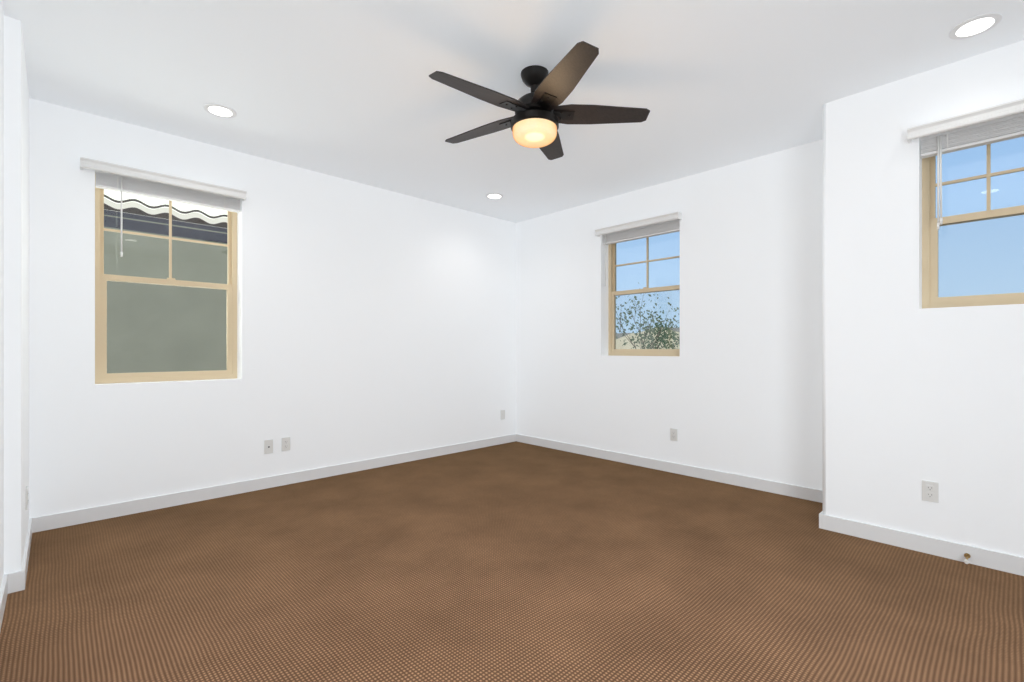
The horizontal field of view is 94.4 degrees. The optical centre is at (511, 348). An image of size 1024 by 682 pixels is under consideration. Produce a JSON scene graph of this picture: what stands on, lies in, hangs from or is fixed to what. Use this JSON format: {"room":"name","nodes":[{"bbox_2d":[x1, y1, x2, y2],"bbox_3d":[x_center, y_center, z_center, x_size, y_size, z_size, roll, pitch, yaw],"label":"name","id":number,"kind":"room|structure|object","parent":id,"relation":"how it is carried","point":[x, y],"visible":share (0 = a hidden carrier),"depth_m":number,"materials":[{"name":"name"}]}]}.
{"room":"empty bedroom","nodes":[
{"label":"empty bedroom","id":0,"kind":"room"},
{"bbox_2d":[0,0,3,588],"bbox_3d":[-0.804,-0.210,0.422,0.220,2.740,4.845,0,0,-44],"label":"wall","id":1,"kind":"structure","parent":0,"point":[1,293],"depth_m":2.15,"materials":[{"name":"white paint"}]},
{"bbox_2d":[4,15,28,573],"bbox_3d":[-2.781,-0.210,2.558,0.220,2.740,0.975,0,0,-44],"label":"wall","id":2,"kind":"structure","parent":0,"point":[16,293],"depth_m":2.27,"materials":[{"name":"white paint"}]},
{"bbox_2d":[25,486,27,509],"bbox_3d":[-2.685,0.825,2.623,0.010,0.116,0.072,0,0,-44],"label":"electrical outlet","id":3,"kind":"object","parent":2,"relation":"attached to","point":[26,497],"visible":1,"depth_m":2.60,"materials":[{"name":"white plastic"}]},
{"bbox_2d":[29,98,515,517],"bbox_3d":[-1.571,-0.210,4.552,4.730,2.740,0.220,0,0,-44],"label":"wall","id":4,"kind":"structure","parent":0,"point":[373,322],"depth_m":4.01,"materials":[{"name":"white paint"}]},
{"bbox_2d":[95,188,236,383],"bbox_3d":[-2.618,-0.497,3.635,0.890,1.485,0.080,0,0,-44],"label":"window","id":5,"kind":"structure","parent":4,"relation":"in","point":[102,375],"depth_m":3.59,"materials":[{"name":"beige plastic"}]},
{"bbox_2d":[80,156,246,256],"bbox_3d":[-2.513,-0.947,3.482,0.980,0.614,0.147,0,0,-44],"label":"window blind","id":6,"kind":"object","parent":5,"relation":"attached to","point":[124,179],"visible":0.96,"depth_m":3.44,"materials":[{"name":"beige plastic"}]},
{"bbox_2d":[264,439,272,453],"bbox_3d":[-2.029,0.817,3.952,0.072,0.116,0.010,0,0,-44],"label":"electrical outlet","id":7,"kind":"object","parent":4,"relation":"attached to","point":[268,446],"visible":1,"depth_m":3.95,"materials":[{"name":"white plastic"}]},
{"bbox_2d":[281,437,289,450],"bbox_3d":[-1.929,0.814,4.047,0.072,0.116,0.010,0,0,-44],"label":"electrical outlet","id":8,"kind":"object","parent":4,"relation":"attached to","point":[285,443],"visible":1,"depth_m":4.04,"materials":[{"name":"white plastic"}]},
{"bbox_2d":[501,410,504,419],"bbox_3d":[-0.109,0.808,5.798,0.072,0.116,0.013,0,0,-44],"label":"electrical outlet","id":9,"kind":"object","parent":4,"relation":"attached to","point":[502,414],"visible":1,"depth_m":5.79,"materials":[{"name":"white plastic"}]},
{"bbox_2d":[0,441,1023,681],"bbox_3d":[0.426,1.210,2.436,4.787,0.100,6.040,0,0,-44],"label":"floor","id":10,"kind":"structure","parent":0,"point":[515,561],"depth_m":2.27,"materials":[{"name":"brown carpet"}]},
{"bbox_2d":[2,0,1023,222],"bbox_3d":[0.426,-1.640,2.436,4.787,0.120,6.040,0,0,-44],"label":"ceiling","id":11,"kind":"structure","parent":0,"point":[351,90],"depth_m":2.72,"materials":[{"name":"white paint"}]},
{"bbox_2d":[204,103,236,117],"bbox_3d":[-1.935,-1.576,3.144,0.188,0.008,0.188,0,0,-44],"label":"recessed light","id":12,"kind":"object","parent":11,"relation":"in","point":[219,110],"visible":0.98,"depth_m":3.14,"materials":[{"name":"white paint"}]},
{"bbox_2d":[485,193,503,198],"bbox_3d":[-0.181,-1.576,4.899,0.188,0.008,0.188,0,0,-44],"label":"recessed light","id":13,"kind":"object","parent":11,"relation":"in","point":[494,196],"visible":1,"depth_m":4.89,"materials":[{"name":"white paint"}]},
{"bbox_2d":[429,41,649,159],"bbox_3d":[0.094,-1.379,2.710,1.244,0.401,1.263,0,0,-44],"label":"ceiling fan","id":14,"kind":"object","parent":11,"relation":"hanging from","point":[538,117],"visible":1,"depth_m":2.63,"materials":[{"name":"black metal"}]},
{"bbox_2d":[949,13,1001,39],"bbox_3d":[2.268,-1.576,2.322,0.188,0.008,0.188,0,0,-44],"label":"recessed light","id":15,"kind":"object","parent":11,"relation":"in","point":[976,25],"visible":1,"depth_m":2.31,"materials":[{"name":"white paint"}]},
{"bbox_2d":[516,139,822,489],"bbox_3d":[1.323,-0.210,4.798,0.220,2.740,3.440,0,0,-44],"label":"wall","id":16,"kind":"structure","parent":0,"point":[735,386],"depth_m":4.22,"materials":[{"name":"white paint"}]},
{"bbox_2d":[608,232,679,355],"bbox_3d":[1.376,-0.584,4.835,0.080,1.313,0.880,0,0,-44],"label":"window","id":17,"kind":"structure","parent":16,"relation":"in","point":[613,293],"depth_m":4.92,"materials":[{"name":"beige plastic"}]},
{"bbox_2d":[595,211,681,285],"bbox_3d":[1.245,-0.957,4.709,0.147,0.594,0.924,0,0,-44],"label":"window blind","id":18,"kind":"object","parent":17,"relation":"attached to","point":[649,227],"visible":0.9,"depth_m":4.67,"materials":[{"name":"beige plastic"}]},
{"bbox_2d":[670,428,677,440],"bbox_3d":[1.513,0.804,4.434,0.010,0.116,0.072,0,0,-44],"label":"electrical outlet","id":19,"kind":"object","parent":16,"relation":"attached to","point":[673,434],"visible":1,"depth_m":4.43,"materials":[{"name":"white plastic"}]},
{"bbox_2d":[823,91,863,522],"bbox_3d":[2.376,-0.210,3.271,0.820,2.740,0.220,0,0,-44],"label":"wall","id":20,"kind":"structure","parent":0,"point":[843,308],"depth_m":2.98,"materials":[{"name":"white paint"}]},
{"bbox_2d":[864,40,1023,556],"bbox_3d":[2.985,-0.210,2.206,0.220,2.740,2.160,0,0,-44],"label":"wall","id":21,"kind":"structure","parent":0,"point":[944,397],"depth_m":2.69,"materials":[{"name":"white paint"}]},
{"bbox_2d":[0,434,1023,629],"bbox_3d":[0.426,1.114,2.436,4.347,0.092,5.600,0,0,-44],"label":"baseboard","id":22,"kind":"structure","parent":21,"relation":"attached to","point":[12,582],"depth_m":3.55,"materials":[{"name":"white paint"}]},
{"bbox_2d":[922,480,938,502],"bbox_3d":[2.366,0.808,2.682,0.010,0.116,0.072,0,0,-44],"label":"electrical outlet","id":23,"kind":"object","parent":21,"relation":"attached to","point":[930,491],"visible":1,"depth_m":2.68,"materials":[{"name":"white plastic"}]},
{"bbox_2d":[964,553,970,563],"bbox_3d":[2.437,1.124,2.539,0.081,0.034,0.026,0,0,-44],"label":"doorstop","id":24,"kind":"object","parent":21,"relation":"attached to","point":[967,556],"visible":1,"depth_m":2.54,"materials":[{"name":"gold metal"}]},
{"bbox_2d":[922,137,1023,308],"bbox_3d":[2.810,-0.735,2.481,0.080,1.010,1.000,0,0,-44],"label":"window","id":25,"kind":"structure","parent":21,"relation":"in","point":[930,277],"depth_m":2.72,"materials":[{"name":"beige plastic"}]},
{"bbox_2d":[907,98,1023,229],"bbox_3d":[2.678,-0.962,2.355,0.147,0.584,1.090,0,0,-44],"label":"window blind","id":26,"kind":"object","parent":25,"relation":"attached to","point":[986,126],"visible":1,"depth_m":2.56,"materials":[{"name":"beige plastic"}]},
{"label":"outside","id":27,"kind":"structure","parent":0,"visible":0},
{"label":"ground","id":28,"kind":"structure","parent":27,"visible":0},
{"bbox_2d":[104,195,226,372],"bbox_3d":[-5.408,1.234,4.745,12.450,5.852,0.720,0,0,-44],"label":"neighbor house","id":29,"kind":"structure","parent":28,"relation":"on","point":[151,269],"depth_m":5.86,"materials":[{"name":"grey paint"}]},
{"bbox_2d":[616,327,679,348],"bbox_3d":[15.209,1.210,40.680,10.800,5.900,9.800,0,0,-44],"label":"house","id":30,"kind":"structure","parent":28,"relation":"on","point":[623,338],"depth_m":38.14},
{"bbox_2d":[616,288,679,348],"bbox_3d":[4.646,1.223,12.434,6.281,5.877,6.106,0,0,-44],"label":"tree","id":31,"kind":"object","parent":28,"relation":"on","point":[665,342],"depth_m":11.33,"materials":[{"name":"green plant"}]}
]}

